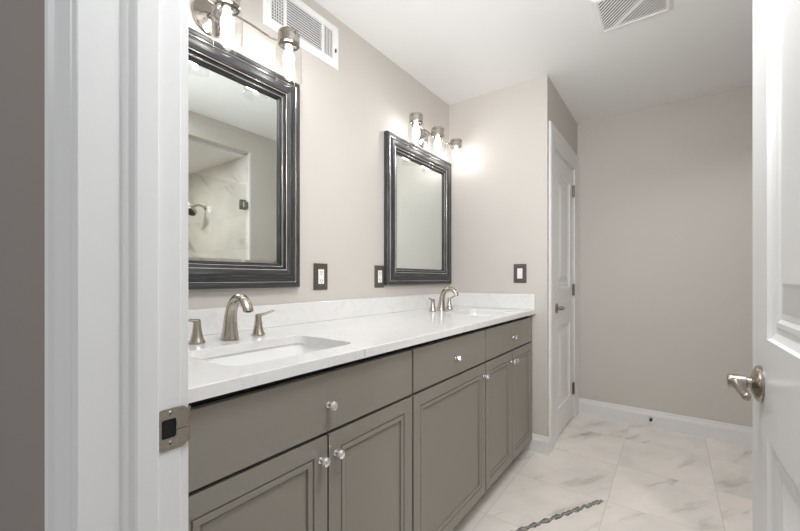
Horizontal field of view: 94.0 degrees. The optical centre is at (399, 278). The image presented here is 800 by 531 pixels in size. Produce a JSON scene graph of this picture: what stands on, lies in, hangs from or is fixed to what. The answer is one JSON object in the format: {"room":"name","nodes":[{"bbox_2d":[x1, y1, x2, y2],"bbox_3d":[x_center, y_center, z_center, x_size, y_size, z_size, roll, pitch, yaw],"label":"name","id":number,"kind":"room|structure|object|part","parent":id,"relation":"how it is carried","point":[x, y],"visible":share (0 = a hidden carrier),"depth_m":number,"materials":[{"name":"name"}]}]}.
{"room":"bathroom","nodes":[
{"label":"bathroom","id":0,"kind":"room"},
{"bbox_2d":[0,0,44,530],"bbox_3d":[0.126,-0.090,0.131,3.650,2.440,0.060,0,0,36],"label":"wall","id":1,"kind":"structure","parent":0,"point":[22,22],"depth_m":0.71,"materials":[{"name":"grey paint"}]},
{"bbox_2d":[188,0,448,309],"bbox_3d":[-0.329,-0.090,1.944,0.100,2.440,2.233,0,0,36],"label":"wall","id":2,"kind":"structure","parent":0,"point":[345,113],"depth_m":1.90,"materials":[{"name":"grey paint"}]},
{"bbox_2d":[188,27,299,289],"bbox_3d":[-0.678,-0.412,1.348,0.035,0.898,0.774,0,0,36],"label":"framed mirror","id":3,"kind":"object","parent":2,"relation":"attached to","point":[244,115],"visible":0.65,"depth_m":1.44,"materials":[{"name":"grey metal"}]},
{"bbox_3d":[-0.688,-0.412,1.355,0.006,0.699,0.575,0,0,36],"label":"glass","id":4,"kind":"part","parent":3,"relation":"part of","materials":[{"name":"silver mirror"}]},
{"bbox_2d":[191,0,301,78],"bbox_3d":[-0.623,-0.901,1.306,0.174,0.218,0.617,0,0,36],"label":"vanity light","id":5,"kind":"object","parent":2,"relation":"attached to","point":[214,18],"visible":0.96,"depth_m":1.33,"materials":[{"name":"silver metal"}]},
{"bbox_3d":[-0.595,-0.866,1.286,0.105,0.148,0.105,0,0,36],"label":"lamp shade","id":6,"kind":"part","parent":5,"relation":"part of","materials":[{"name":"clear glass"}]},
{"bbox_3d":[-0.595,-0.873,1.286,0.043,0.095,0.042,0,0,36],"label":"bulb","id":7,"kind":"part","parent":5,"relation":"part of","materials":[{"name":"white glass"}]},
{"bbox_2d":[222,1,232,13],"bbox_3d":[-0.595,-0.933,1.286,0.034,0.027,0.034,0,0,36],"label":"socket","id":8,"kind":"object","parent":5,"relation":"attached to","point":[227,7],"depth_m":1.27,"materials":[{"name":"silver metal"}]},
{"bbox_3d":[-0.652,-0.958,1.327,0.071,0.038,0.510,0,0,36],"label":"arm","id":9,"kind":"part","parent":5,"relation":"part of","materials":[{"name":"silver metal"}]},
{"bbox_3d":[-0.445,-0.866,1.493,0.105,0.148,0.105,0,0,36],"label":"lamp shade","id":10,"kind":"part","parent":5,"relation":"part of","materials":[{"name":"clear glass"}]},
{"bbox_2d":[284,40,292,49],"bbox_3d":[-0.445,-0.933,1.493,0.034,0.027,0.034,0,0,36],"label":"socket","id":11,"kind":"object","parent":5,"relation":"attached to","point":[288,44],"depth_m":1.48,"materials":[{"name":"silver metal"}]},
{"bbox_3d":[-0.445,-0.873,1.493,0.043,0.095,0.042,0,0,36],"label":"bulb","id":12,"kind":"part","parent":5,"relation":"part of","materials":[{"name":"white glass"}]},
{"bbox_2d":[262,0,338,70],"bbox_3d":[-0.431,-1.153,1.703,0.018,0.210,0.430,0,0,36],"label":"air vent","id":13,"kind":"object","parent":2,"relation":"in","point":[319,37],"visible":1,"depth_m":1.71,"materials":[{"name":"white metal"}]},
{"bbox_2d":[188,293,449,336],"bbox_3d":[-0.286,0.155,1.902,0.020,0.094,2.208,0,0,36],"label":"backsplash","id":14,"kind":"structure","parent":2,"relation":"attached to","point":[212,319],"depth_m":1.71,"materials":[{"name":"white stone"}]},
{"bbox_2d":[313,263,327,289],"bbox_3d":[-0.378,-0.010,1.784,0.009,0.126,0.086,0,0,36],"label":"outlet","id":15,"kind":"object","parent":2,"relation":"attached to","point":[320,271],"visible":1,"depth_m":1.78,"materials":[{"name":"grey metal"}]},
{"bbox_2d":[318,269,323,283],"bbox_3d":[-0.377,-0.010,1.783,0.004,0.070,0.035,0,0,36],"label":"receptacle","id":16,"kind":"object","parent":15,"relation":"attached to","point":[320,271],"depth_m":1.78,"materials":[{"name":"white plastic"}]},
{"bbox_2d":[375,265,383,287],"bbox_3d":[-0.116,-0.013,2.143,0.009,0.126,0.086,0,0,36],"label":"outlet","id":17,"kind":"object","parent":2,"relation":"attached to","point":[379,270],"visible":1,"depth_m":2.14,"materials":[{"name":"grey metal"}]},
{"bbox_2d":[378,270,381,282],"bbox_3d":[-0.115,-0.013,2.143,0.004,0.070,0.035,0,0,36],"label":"receptacle","id":18,"kind":"object","parent":17,"relation":"attached to","point":[379,271],"depth_m":2.14,"materials":[{"name":"white plastic"}]},
{"bbox_2d":[384,131,450,284],"bbox_3d":[0.148,-0.412,2.484,0.035,0.898,0.774,0,0,36],"label":"framed mirror","id":19,"kind":"object","parent":2,"relation":"attached to","point":[417,182],"visible":1,"depth_m":2.42,"materials":[{"name":"grey metal"}]},
{"bbox_3d":[0.139,-0.412,2.491,0.006,0.699,0.575,0,0,36],"label":"glass","id":20,"kind":"part","parent":19,"relation":"part of","materials":[{"name":"silver mirror"}]},
{"bbox_2d":[409,112,461,162],"bbox_3d":[0.219,-0.901,2.465,0.174,0.218,0.617,0,0,36],"label":"vanity light","id":21,"kind":"object","parent":2,"relation":"attached to","point":[415,118],"visible":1,"depth_m":2.43,"materials":[{"name":"silver metal"}]},
{"bbox_3d":[0.097,-0.873,2.237,0.043,0.095,0.042,0,0,36],"label":"bulb","id":22,"kind":"part","parent":21,"relation":"part of","materials":[{"name":"white glass"}]},
{"bbox_3d":[0.191,-0.958,2.485,0.071,0.038,0.510,0,0,36],"label":"arm","id":23,"kind":"part","parent":21,"relation":"part of","materials":[{"name":"silver metal"}]},
{"bbox_3d":[0.247,-0.873,2.444,0.043,0.095,0.042,0,0,36],"label":"bulb","id":24,"kind":"part","parent":21,"relation":"part of","materials":[{"name":"white glass"}]},
{"bbox_3d":[0.398,-0.873,2.651,0.043,0.095,0.042,0,0,36],"label":"bulb","id":25,"kind":"part","parent":21,"relation":"part of","materials":[{"name":"white glass"}]},
{"bbox_2d":[449,75,553,436],"bbox_3d":[0.667,-0.090,2.705,0.815,2.440,0.170,0,0,36],"label":"wall","id":26,"kind":"structure","parent":0,"point":[500,175],"depth_m":2.54,"materials":[{"name":"grey paint"}]},
{"bbox_2d":[448,292,534,309],"bbox_3d":[0.621,0.152,2.620,0.640,0.100,0.020,0,0,36],"label":"side splash","id":27,"kind":"object","parent":26,"relation":"attached to","point":[490,300],"visible":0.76,"depth_m":2.58,"materials":[{"name":"white stone"}]},
{"bbox_2d":[514,264,525,282],"bbox_3d":[0.801,-0.035,2.495,0.086,0.126,0.012,0,0,36],"label":"light switch","id":28,"kind":"object","parent":26,"relation":"attached to","point":[519,269],"visible":1,"depth_m":2.49,"materials":[{"name":"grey metal"}]},
{"bbox_2d":[524,433,548,455],"bbox_3d":[0.884,1.073,2.433,0.167,0.115,0.014,0,0,36],"label":"baseboard","id":29,"kind":"structure","parent":26,"relation":"attached to","point":[539,444],"depth_m":2.42,"materials":[{"name":"white paint"}]},
{"bbox_2d":[314,0,752,123],"bbox_3d":[1.243,-1.350,1.377,3.310,0.080,3.390,0,0,36],"label":"ceiling","id":30,"kind":"structure","parent":0,"point":[459,50],"depth_m":2.12,"materials":[{"name":"white paint"}]},
{"bbox_2d":[590,0,673,33],"bbox_3d":[1.104,-1.301,1.775,0.318,0.018,0.300,0,0,36],"label":"ceiling vent","id":31,"kind":"object","parent":30,"relation":"in","point":[609,15],"visible":1,"depth_m":1.81,"materials":[{"name":"white metal"}]},
{"bbox_2d":[554,86,576,163],"bbox_3d":[1.234,-0.090,2.877,0.100,2.440,0.775,0,0,36],"label":"wall","id":32,"kind":"structure","parent":0,"point":[564,121],"depth_m":2.78,"materials":[{"name":"grey paint"}]},
{"bbox_2d":[549,121,578,452],"bbox_3d":[1.199,0.053,2.816,0.115,2.154,0.903,0,0,36],"label":"door frame","id":33,"kind":"structure","parent":32,"relation":"attached to","point":[557,141],"depth_m":2.51,"materials":[{"name":"white paint"}]},
{"bbox_2d":[555,152,574,439],"bbox_3d":[1.237,0.120,2.793,0.082,1.990,0.614,0,0,36],"label":"door","id":34,"kind":"structure","parent":32,"relation":"in","point":[564,187],"depth_m":2.78,"materials":[{"name":"white paint"}]},
{"bbox_2d":[452,413,752,530],"bbox_3d":[0.611,1.170,0.508,3.310,0.080,5.540,0,0,36],"label":"floor","id":35,"kind":"structure","parent":0,"point":[599,474],"depth_m":2.04,"materials":[{"name":"tile"}]},
{"bbox_2d":[188,347,411,530],"bbox_3d":[-0.429,0.680,1.163,0.650,0.900,0.800,0,0,36],"label":"vanity cabinet","id":36,"kind":"object","parent":35,"relation":"on","point":[330,448],"visible":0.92,"depth_m":0.94,"materials":[{"name":"grey paint"}]},
{"bbox_3d":[-0.315,0.730,0.834,0.020,0.631,0.392,0,0,36],"label":"door","id":37,"kind":"part","parent":36,"relation":"part of","materials":[{"name":"grey paint"}]},
{"bbox_3d":[-0.214,0.634,1.006,0.018,0.808,0.800,0,0,36],"label":"frame","id":38,"kind":"part","parent":36,"relation":"part of","materials":[{"name":"black wood"}]},
{"bbox_3d":[-0.201,0.470,0.963,0.014,0.018,0.018,0,0,36],"label":"knob","id":39,"kind":"part","parent":36,"relation":"part of","materials":[{"name":"silver metal"}]},
{"bbox_3d":[-0.169,0.470,1.007,0.014,0.018,0.018,0,0,36],"label":"knob","id":40,"kind":"part","parent":36,"relation":"part of","materials":[{"name":"silver metal"}]},
{"bbox_2d":[188,306,535,402],"bbox_3d":[-0.027,0.215,1.726,0.641,0.027,2.227,0,0,36],"label":"countertop","id":41,"kind":"structure","parent":36,"relation":"on","point":[354,338],"depth_m":1.25,"materials":[{"name":"white stone"}]},
{"bbox_2d":[188,293,274,344],"bbox_3d":[-0.530,0.126,1.217,0.149,0.156,0.335,0,0,36],"label":"faucet","id":42,"kind":"object","parent":41,"relation":"on","point":[230,326],"visible":0.95,"depth_m":1.22,"materials":[{"name":"silver metal"}]},
{"bbox_3d":[-0.642,0.125,1.133,0.019,0.021,0.068,0,0,28],"label":"lever","id":43,"kind":"part","parent":42,"relation":"part of","materials":[{"name":"silver metal"}]},
{"bbox_3d":[-0.629,0.164,1.158,0.047,0.076,0.047,0,0,36],"label":"handle","id":44,"kind":"part","parent":42,"relation":"part of","materials":[{"name":"silver metal"}]},
{"bbox_3d":[-0.530,0.126,1.217,0.149,0.156,0.058,0,0,36],"label":"spout","id":45,"kind":"part","parent":42,"relation":"part of","materials":[{"name":"silver metal"}]},
{"bbox_3d":[-0.505,0.164,1.329,0.047,0.076,0.047,0,0,36],"label":"handle","id":46,"kind":"part","parent":42,"relation":"part of","materials":[{"name":"silver metal"}]},
{"bbox_3d":[-0.485,0.125,1.349,0.019,0.021,0.068,0,0,44],"label":"lever","id":47,"kind":"part","parent":42,"relation":"part of","materials":[{"name":"silver metal"}]},
{"bbox_2d":[200,343,332,365],"bbox_3d":[-0.371,0.302,1.096,0.328,0.145,0.458,0,0,36],"label":"sink","id":48,"kind":"object","parent":41,"relation":"in","point":[276,352],"visible":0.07,"depth_m":1.23,"materials":[{"name":"white ceramic"}]},
{"bbox_2d":[428,286,458,311],"bbox_3d":[0.301,0.126,2.360,0.149,0.156,0.335,0,0,36],"label":"faucet","id":49,"kind":"object","parent":41,"relation":"on","point":[441,304],"visible":1,"depth_m":2.36,"materials":[{"name":"grey metal"}]},
{"bbox_3d":[0.202,0.164,2.301,0.047,0.076,0.047,0,0,36],"label":"handle","id":50,"kind":"part","parent":49,"relation":"part of","materials":[{"name":"silver metal"}]},
{"bbox_3d":[0.301,0.126,2.360,0.149,0.156,0.058,0,0,36],"label":"spout","id":51,"kind":"part","parent":49,"relation":"part of","materials":[{"name":"silver metal"}]},
{"bbox_3d":[0.327,0.164,2.473,0.047,0.076,0.047,0,0,36],"label":"handle","id":52,"kind":"part","parent":49,"relation":"part of","materials":[{"name":"silver metal"}]},
{"bbox_2d":[462,313,495,315],"bbox_3d":[0.474,0.302,2.258,0.328,0.145,0.458,0,0,36],"label":"sink","id":53,"kind":"object","parent":41,"relation":"in","point":[475,314],"visible":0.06,"depth_m":2.47,"materials":[{"name":"white ceramic"}]},
{"bbox_3d":[-0.081,0.730,1.156,0.020,0.631,0.392,0,0,36],"label":"door","id":54,"kind":"part","parent":36,"relation":"part of","materials":[{"name":"grey paint"}]},
{"bbox_2d":[408,328,489,530],"bbox_3d":[-0.006,0.680,1.744,0.650,0.900,0.635,0,0,36],"label":"vanity cabinet","id":55,"kind":"object","parent":35,"relation":"on","point":[448,394],"visible":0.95,"depth_m":1.52,"materials":[{"name":"grey paint"}]},
{"bbox_3d":[0.208,0.634,1.588,0.018,0.808,0.635,0,0,36],"label":"frame","id":56,"kind":"part","parent":55,"relation":"part of","materials":[{"name":"black wood"}]},
{"bbox_3d":[0.224,0.327,1.576,0.020,0.154,0.625,0,0,36],"label":"drawer","id":57,"kind":"part","parent":55,"relation":"part of","materials":[{"name":"grey paint"}]},
{"bbox_2d":[482,316,531,490],"bbox_3d":[0.404,0.680,2.308,0.650,0.900,0.759,0,0,36],"label":"vanity cabinet","id":58,"kind":"object","parent":35,"relation":"on","point":[508,346],"visible":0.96,"depth_m":2.08,"materials":[{"name":"grey paint"}]},
{"bbox_3d":[0.524,0.730,1.988,0.020,0.631,0.372,0,0,36],"label":"door","id":59,"kind":"part","parent":58,"relation":"part of","materials":[{"name":"grey paint"}]},
{"bbox_3d":[0.614,0.634,2.146,0.018,0.808,0.743,0,0,36],"label":"frame","id":60,"kind":"part","parent":58,"relation":"part of","materials":[{"name":"black wood"}]},
{"bbox_3d":[0.635,0.327,2.141,0.020,0.154,0.749,0,0,36],"label":"drawer","id":61,"kind":"part","parent":58,"relation":"part of","materials":[{"name":"grey paint"}]},
{"bbox_3d":[0.746,0.730,2.293,0.020,0.631,0.372,0,0,36],"label":"door","id":62,"kind":"part","parent":58,"relation":"part of","materials":[{"name":"grey paint"}]},
{"bbox_2d":[577,85,752,426],"bbox_3d":[2.298,-0.090,2.644,3.095,2.440,0.100,0,0,36],"label":"wall","id":63,"kind":"structure","parent":0,"point":[666,190],"depth_m":2.79,"materials":[{"name":"grey paint"}]},
{"bbox_2d":[579,398,752,446],"bbox_3d":[2.466,1.067,2.451,2.395,0.125,0.014,0,0,36],"label":"baseboard","id":64,"kind":"structure","parent":63,"relation":"attached to","point":[738,434],"depth_m":2.77,"materials":[{"name":"white paint"}]},
{"bbox_3d":[0.297,-0.090,0.076,3.310,2.440,0.052,0,0,36],"label":"wall","id":65,"kind":"structure","parent":0,"visible":0},
{"bbox_2d":[45,0,187,530],"bbox_3d":[-0.048,0.048,0.286,1.025,2.165,0.146,0,0,36],"label":"door frame","id":66,"kind":"structure","parent":65,"relation":"attached to","point":[126,54],"depth_m":0.51,"materials":[{"name":"white paint"}]},
{"bbox_2d":[159,405,190,452],"bbox_3d":[-0.340,0.223,0.561,0.017,0.061,0.048,0,0,36],"label":"strike plate","id":67,"kind":"object","parent":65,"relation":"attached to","point":[174,423],"visible":0.99,"depth_m":0.56,"materials":[{"name":"silver metal"}]},
{"bbox_2d":[727,0,799,530],"bbox_3d":[0.514,0.108,0.446,0.130,2.020,0.785,0,0,36],"label":"door","id":68,"kind":"structure","parent":65,"relation":"in","point":[774,379],"depth_m":0.63,"materials":[{"name":"white paint"}]},
{"bbox_3d":[0.629,0.198,0.682,0.038,0.028,0.115,0,0,36],"label":"lever","id":69,"kind":"part","parent":68,"relation":"part of","materials":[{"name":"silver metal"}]},
{"bbox_3d":[0.672,0.198,0.705,0.015,0.069,0.069,0,0,36],"label":"handle","id":70,"kind":"part","parent":68,"relation":"part of","materials":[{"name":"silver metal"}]}
]}

